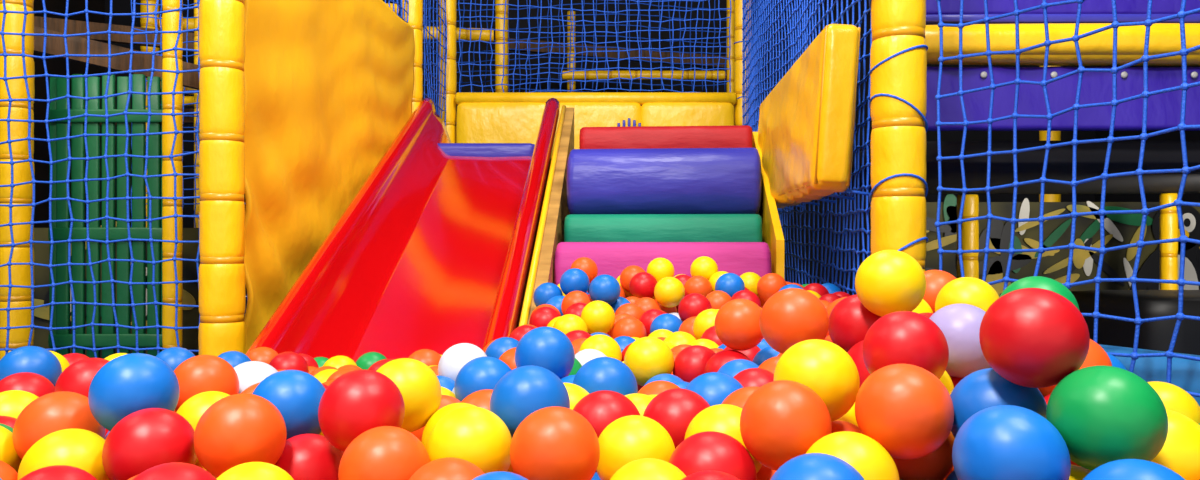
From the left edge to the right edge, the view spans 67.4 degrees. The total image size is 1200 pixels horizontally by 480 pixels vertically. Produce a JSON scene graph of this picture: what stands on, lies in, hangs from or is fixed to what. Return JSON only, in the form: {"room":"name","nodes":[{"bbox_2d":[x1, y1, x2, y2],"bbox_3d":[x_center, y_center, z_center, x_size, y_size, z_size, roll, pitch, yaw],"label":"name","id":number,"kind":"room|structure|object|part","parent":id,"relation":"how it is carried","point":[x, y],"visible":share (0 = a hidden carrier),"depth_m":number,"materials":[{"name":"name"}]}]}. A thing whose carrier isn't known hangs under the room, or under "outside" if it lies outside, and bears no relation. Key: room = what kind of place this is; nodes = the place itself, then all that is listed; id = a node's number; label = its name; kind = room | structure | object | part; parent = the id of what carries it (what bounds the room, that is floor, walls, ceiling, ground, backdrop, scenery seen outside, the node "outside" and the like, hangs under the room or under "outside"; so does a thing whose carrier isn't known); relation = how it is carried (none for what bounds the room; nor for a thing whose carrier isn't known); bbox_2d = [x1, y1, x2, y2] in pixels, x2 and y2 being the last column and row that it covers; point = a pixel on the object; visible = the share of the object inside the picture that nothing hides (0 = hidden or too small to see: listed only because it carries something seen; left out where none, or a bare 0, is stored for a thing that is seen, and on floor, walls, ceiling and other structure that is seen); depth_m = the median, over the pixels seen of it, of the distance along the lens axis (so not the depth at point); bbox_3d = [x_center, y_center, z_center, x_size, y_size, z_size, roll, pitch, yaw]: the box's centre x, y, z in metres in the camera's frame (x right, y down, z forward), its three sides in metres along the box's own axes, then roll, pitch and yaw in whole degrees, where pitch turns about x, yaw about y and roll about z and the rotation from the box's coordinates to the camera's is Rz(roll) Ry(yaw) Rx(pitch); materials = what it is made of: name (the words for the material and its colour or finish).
{"room":"indoor playground","nodes":[
{"label":"indoor playground","id":0,"kind":"room"},
{"bbox_2d":[33,0,104,227],"bbox_3d":[-4.450,-0.900,3.000,0.100,2.800,10.000,0,0,0],"label":"wall","id":1,"kind":"structure","parent":0,"point":[55,66],"depth_m":7.17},
{"bbox_2d":[34,16,193,48],"bbox_3d":[-2.200,-1.050,4.750,2.422,0.286,0.060,0,0,-7],"label":"timber beam","id":2,"kind":"structure","parent":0,"point":[54,24],"depth_m":4.67,"materials":[{"name":"brown wood"}]},
{"bbox_2d":[34,26,198,89],"bbox_3d":[-1.800,-0.680,3.400,1.628,0.444,0.060,0,0,-7],"label":"timber beam","id":3,"kind":"structure","parent":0,"point":[54,46],"depth_m":3.37,"materials":[{"name":"brown wood"}]},
{"bbox_2d":[70,109,193,125],"bbox_3d":[-2.300,-0.800,5.750,2.025,0.186,0.060,0,0,-9],"label":"timber beam","id":4,"kind":"structure","parent":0,"point":[187,120],"depth_m":5.68,"materials":[{"name":"brown wood"}]},
{"bbox_2d":[105,0,1094,295],"bbox_3d":[0.000,-0.900,8.050,9.000,2.800,0.100,0,0,0],"label":"wall","id":5,"kind":"structure","parent":0,"point":[118,6],"depth_m":8.00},
{"bbox_2d":[509,38,726,67],"bbox_3d":[0.200,-1.425,6.900,1.804,0.236,0.060,0,0,0],"label":"timber beam","id":6,"kind":"structure","parent":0,"point":[635,53],"depth_m":6.87,"materials":[{"name":"brown wood"}]},
{"bbox_2d":[562,70,724,79],"bbox_3d":[0.284,-1.080,5.900,1.068,0.061,0.061,0,0,0],"label":"rail","id":7,"kind":"object","parent":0,"point":[578,75],"depth_m":5.87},
{"bbox_2d":[925,194,1199,296],"bbox_3d":[2.275,0.126,4.003,2.050,0.708,0.063,0,0,0],"label":"mural","id":8,"kind":"object","parent":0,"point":[1119,229],"visible":0.45,"depth_m":4.00,"materials":[{"name":"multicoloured paint"}]},
{"bbox_2d":[1095,66,1199,201],"bbox_3d":[4.450,-0.900,3.000,0.100,2.800,10.000,0,0,0],"label":"wall","id":9,"kind":"structure","parent":0,"point":[1175,135],"depth_m":7.23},
{"bbox_3d":[0.000,0.550,3.000,9.000,0.100,10.000,0,0,0],"label":"floor","id":10,"kind":"structure","parent":0,"visible":0},
{"bbox_2d":[0,0,34,359],"bbox_3d":[-1.870,-0.549,2.880,0.102,2.099,0.102,0,0,0],"label":"post","id":11,"kind":"object","parent":10,"relation":"on","point":[22,194],"visible":0.68,"depth_m":2.84,"materials":[{"name":"yellow plastic"}]},
{"bbox_2d":[48,74,162,358],"bbox_3d":[-1.670,-0.034,3.064,0.410,1.058,0.051,0,0,0],"label":"slatted panel","id":12,"kind":"object","parent":10,"relation":"on","point":[58,85],"visible":0.58,"depth_m":3.05,"materials":[{"name":"paint"}]},
{"bbox_3d":[-1.665,-0.020,3.045,0.400,0.045,0.012,0,0,0],"label":"rail","id":13,"kind":"part","parent":12,"relation":"part of","materials":[{"name":"green paint"}]},
{"bbox_3d":[-1.665,-0.420,3.045,0.400,0.045,0.012,0,0,0],"label":"rail","id":14,"kind":"part","parent":12,"relation":"part of","materials":[{"name":"green paint"}]},
{"bbox_3d":[-1.665,0.340,3.045,0.400,0.045,0.012,0,0,0],"label":"rail","id":15,"kind":"part","parent":12,"relation":"part of","materials":[{"name":"green paint"}]},
{"bbox_2d":[33,221,199,357],"bbox_3d":[-2.100,0.202,3.654,1.200,0.556,0.063,0,0,0],"label":"mural","id":16,"kind":"object","parent":10,"relation":"on","point":[190,296],"visible":0.02,"depth_m":3.66,"materials":[{"name":"black paint"}]},
{"bbox_2d":[140,0,159,226],"bbox_3d":[-2.600,-0.549,5.200,0.102,2.098,0.102,0,0,0],"label":"post","id":17,"kind":"object","parent":10,"relation":"on","point":[143,8],"visible":0.07,"depth_m":5.16,"materials":[{"name":"yellow plastic"}]},
{"bbox_2d":[183,87,193,94],"bbox_3d":[-1.868,-0.799,5.350,1.381,0.256,0.062,0,0,-13],"label":"rail","id":18,"kind":"object","parent":17,"relation":"attached to","point":[186,88],"visible":0.02,"depth_m":5.21,"materials":[{"name":"yellow plastic"}]},
{"bbox_2d":[159,17,493,41],"bbox_3d":[-1.595,-1.250,5.350,1.913,0.081,0.082,0,0,-9],"label":"rail","id":19,"kind":"object","parent":17,"relation":"attached to","point":[464,34],"visible":0.12,"depth_m":5.44,"materials":[{"name":"yellow plastic"}]},
{"bbox_2d":[162,0,182,347],"bbox_3d":[-1.425,-0.549,3.000,0.063,2.098,0.063,0,0,0],"label":"post","id":20,"kind":"object","parent":10,"relation":"on","point":[170,21],"visible":0.73,"depth_m":2.97,"materials":[{"name":"yellow plastic"}]},
{"bbox_2d":[194,0,199,227],"bbox_3d":[-1.760,-0.549,3.950,0.041,2.099,0.041,0,0,0],"label":"post","id":21,"kind":"object","parent":10,"relation":"on","point":[195,1],"visible":0.16,"depth_m":3.93,"materials":[{"name":"yellow plastic"}]},
{"bbox_2d":[184,96,193,105],"bbox_3d":[-1.351,-0.600,3.890,1.070,0.082,0.045,0,0,14],"label":"rail","id":22,"kind":"object","parent":21,"relation":"attached to","point":[187,99],"visible":0.02,"depth_m":3.99,"materials":[{"name":"yellow plastic"}]},
{"bbox_2d":[131,0,400,311],"bbox_3d":[-1.420,-0.494,3.824,1.177,1.635,0.050,0,0,3],"label":"safety net","id":23,"kind":"object","parent":22,"relation":"attached to","point":[147,4],"visible":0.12,"depth_m":3.85,"materials":[{"name":"blue fabric"}]},
{"bbox_2d":[198,0,245,355],"bbox_3d":[-0.873,-0.550,2.080,0.100,2.100,0.100,0,0,0],"label":"post","id":24,"kind":"object","parent":10,"relation":"on","point":[222,275],"visible":0.82,"depth_m":2.04,"materials":[{"name":"yellow plastic"}]},
{"bbox_2d":[0,0,199,357],"bbox_3d":[-1.340,-0.247,2.104,0.842,1.448,0.051,0,0,2],"label":"safety net","id":25,"kind":"object","parent":24,"relation":"attached to","point":[25,12],"visible":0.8,"depth_m":2.10,"materials":[{"name":"blue fabric"}]},
{"bbox_2d":[244,0,414,351],"bbox_3d":[-0.808,-0.194,2.918,0.055,1.352,1.528,0,0,4],"label":"canvas panel","id":26,"kind":"object","parent":10,"relation":"on","point":[329,84],"visible":0.52,"depth_m":2.55,"materials":[{"name":"yellow fabric"}]},
{"bbox_2d":[245,98,573,362],"bbox_3d":[-0.436,-0.052,2.780,0.656,1.099,2.120,0,0,0],"label":"slide","id":27,"kind":"object","parent":10,"relation":"on","point":[445,244],"visible":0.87,"depth_m":2.59,"materials":[{"name":"red plastic"}]},
{"bbox_3d":[-0.165,-0.128,2.797,0.018,0.873,1.958,0,0,1],"label":"board trim","id":28,"kind":"part","parent":27,"relation":"part of","materials":[{"name":"yellow plastic"}]},
{"bbox_2d":[402,0,422,113],"bbox_3d":[-0.785,-0.549,3.760,0.088,2.098,0.088,0,0,0],"label":"post","id":29,"kind":"object","parent":10,"relation":"on","point":[415,19],"visible":0.11,"depth_m":3.73,"materials":[{"name":"yellow plastic"}]},
{"bbox_2d":[386,3,398,13],"bbox_3d":[-1.325,-0.905,3.335,1.240,0.138,0.052,0,0,-39],"label":"rail","id":30,"kind":"object","parent":29,"relation":"attached to","point":[391,4],"visible":0.09,"depth_m":3.69,"materials":[{"name":"yellow plastic"}]},
{"bbox_2d":[385,0,408,22],"bbox_3d":[-0.845,-1.091,2.931,0.043,0.464,1.557,0,0,4],"label":"safety net","id":31,"kind":"object","parent":29,"relation":"attached to","point":[389,1],"visible":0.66,"depth_m":3.60,"materials":[{"name":"blue fabric"}]},
{"bbox_2d":[438,0,456,142],"bbox_3d":[-0.745,-0.549,4.400,0.088,2.098,0.088,0,0,0],"label":"post","id":32,"kind":"object","parent":10,"relation":"on","point":[451,14],"visible":0.33,"depth_m":4.36,"materials":[{"name":"yellow plastic"}]},
{"bbox_2d":[423,0,446,125],"bbox_3d":[-0.745,-0.807,4.080,0.036,1.034,0.534,0,0,0],"label":"safety net","id":33,"kind":"object","parent":32,"relation":"attached to","point":[424,1],"visible":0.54,"depth_m":4.10,"materials":[{"name":"blue fabric"}]},
{"bbox_2d":[458,0,731,91],"bbox_3d":[-0.025,-1.017,4.420,1.346,0.614,0.046,0,0,0],"label":"safety net","id":34,"kind":"object","parent":32,"relation":"attached to","point":[637,1],"visible":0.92,"depth_m":4.42,"materials":[{"name":"blue fabric"}]},
{"bbox_2d":[495,0,508,91],"bbox_3d":[-0.600,-0.549,5.500,0.082,2.098,0.082,0,0,0],"label":"post","id":35,"kind":"object","parent":10,"relation":"on","point":[499,9],"visible":0.25,"depth_m":5.47,"materials":[{"name":"yellow plastic"}]},
{"bbox_2d":[567,11,575,91],"bbox_3d":[-0.200,-0.549,6.300,0.061,2.098,0.061,0,0,0],"label":"post","id":36,"kind":"object","parent":10,"relation":"on","point":[568,12],"visible":0.24,"depth_m":6.28,"materials":[{"name":"yellow plastic"}]},
{"bbox_2d":[396,0,803,211],"bbox_3d":[0.000,-1.050,6.200,2.818,1.754,0.048,0,0,0],"label":"safety net","id":37,"kind":"object","parent":36,"relation":"attached to","point":[584,3],"visible":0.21,"depth_m":6.20,"materials":[{"name":"blue fabric"}]},
{"bbox_2d":[0,250,1199,479],"bbox_3d":[-0.284,0.256,1.251,2.889,0.492,2.281,0,0,0],"label":"balls","id":38,"kind":"object","parent":10,"relation":"on","point":[653,374],"visible":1,"depth_m":0.74,"materials":[{"name":"plastic"}]},
{"bbox_2d":[554,125,783,291],"bbox_3d":[0.230,0.049,3.006,0.635,0.898,1.189,0,0,5],"label":"steps","id":39,"kind":"structure","parent":10,"relation":"on","point":[638,195],"depth_m":2.73,"materials":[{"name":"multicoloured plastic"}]},
{"bbox_2d":[758,24,869,211],"bbox_3d":[0.588,-0.302,2.639,0.162,0.403,1.220,0,0,3],"label":"pad","id":40,"kind":"object","parent":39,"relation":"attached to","point":[806,126],"visible":0.86,"depth_m":2.10,"materials":[{"name":"plastic"}]},
{"bbox_2d":[727,0,734,125],"bbox_3d":[0.860,-0.549,5.900,0.061,2.098,0.061,0,0,0],"label":"post","id":41,"kind":"object","parent":10,"relation":"on","point":[732,27],"visible":0.21,"depth_m":5.87,"materials":[{"name":"yellow plastic"}]},
{"bbox_2d":[734,0,751,125],"bbox_3d":[0.700,-0.552,4.400,0.094,2.104,0.093,0,0,-16],"label":"post","id":42,"kind":"object","parent":10,"relation":"on","point":[738,12],"visible":0.19,"depth_m":4.37,"materials":[{"name":"yellow plastic"}]},
{"bbox_2d":[455,92,736,148],"bbox_3d":[-0.020,-0.522,4.355,1.360,0.386,0.081,0,0,0],"label":"barrier","id":43,"kind":"object","parent":42,"relation":"attached to","point":[482,117],"visible":0.44,"depth_m":4.33,"materials":[{"name":"yellow plastic"}]},
{"bbox_3d":[-0.020,-0.685,4.360,1.360,0.060,0.060,0,0,0],"label":"rail","id":44,"kind":"part","parent":43,"relation":"part of","materials":[{"name":"yellow plastic"}]},
{"bbox_2d":[742,0,871,294],"bbox_3d":[0.661,-0.390,3.080,0.035,1.770,2.543,0,0,1],"label":"safety net","id":45,"kind":"object","parent":42,"relation":"attached to","point":[752,63],"visible":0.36,"depth_m":2.87,"materials":[{"name":"blue fabric"}]},
{"bbox_2d":[869,0,927,271],"bbox_3d":[0.580,-0.549,1.750,0.110,2.098,0.110,0,0,31],"label":"post","id":46,"kind":"object","parent":10,"relation":"on","point":[898,53],"visible":0.48,"depth_m":1.71,"materials":[{"name":"yellow plastic"}]},
{"bbox_2d":[934,0,1199,396],"bbox_3d":[0.820,-0.151,1.325,0.055,1.243,0.857,0,0,-26],"label":"safety net","id":47,"kind":"object","parent":46,"relation":"attached to","point":[1182,14],"visible":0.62,"depth_m":1.45,"materials":[{"name":"blue fabric"}]},
{"bbox_2d":[956,194,978,278],"bbox_3d":[1.450,0.161,3.550,0.081,0.678,0.081,0,0,0],"label":"post","id":48,"kind":"object","parent":10,"relation":"on","point":[970,229],"visible":0.32,"depth_m":3.51,"materials":[{"name":"yellow plastic"}]},
{"bbox_2d":[1039,66,1060,201],"bbox_3d":[2.300,-0.549,4.600,0.102,2.098,0.102,0,0,0],"label":"post","id":49,"kind":"object","parent":10,"relation":"on","point":[1055,135],"visible":0.02,"depth_m":4.56,"materials":[{"name":"yellow plastic"}]},
{"bbox_2d":[1071,290,1199,354],"bbox_3d":[1.850,0.330,2.700,0.700,0.340,0.500,0,0,0],"label":"cube","id":50,"kind":"object","parent":10,"relation":"on","point":[1154,335],"visible":0.34,"depth_m":2.53,"materials":[{"name":"black paint"}]},
{"bbox_2d":[1099,344,1199,405],"bbox_3d":[0.935,0.340,1.375,0.091,0.320,0.894,0,0,-26],"label":"pad","id":51,"kind":"object","parent":10,"relation":"on","point":[1185,373],"visible":0.06,"depth_m":1.40,"materials":[{"name":"blue plastic"}]},
{"bbox_2d":[1159,193,1177,289],"bbox_3d":[2.180,0.161,3.450,0.062,0.679,0.062,0,0,0],"label":"post","id":52,"kind":"object","parent":10,"relation":"on","point":[1168,218],"visible":0.51,"depth_m":3.43,"materials":[{"name":"yellow plastic"}]},
{"bbox_2d":[833,0,1199,193],"bbox_3d":[1.593,-0.463,2.942,1.765,0.555,1.616,0,0,0],"label":"barrier","id":53,"kind":"object","parent":52,"relation":"on","point":[1163,109],"visible":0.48,"depth_m":2.19,"materials":[{"name":"purple plastic"}]},
{"bbox_3d":[1.460,-0.660,2.340,1.500,0.160,0.038,0,0,0],"label":"purple panel","id":54,"kind":"part","parent":53,"relation":"part of","materials":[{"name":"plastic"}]}
]}

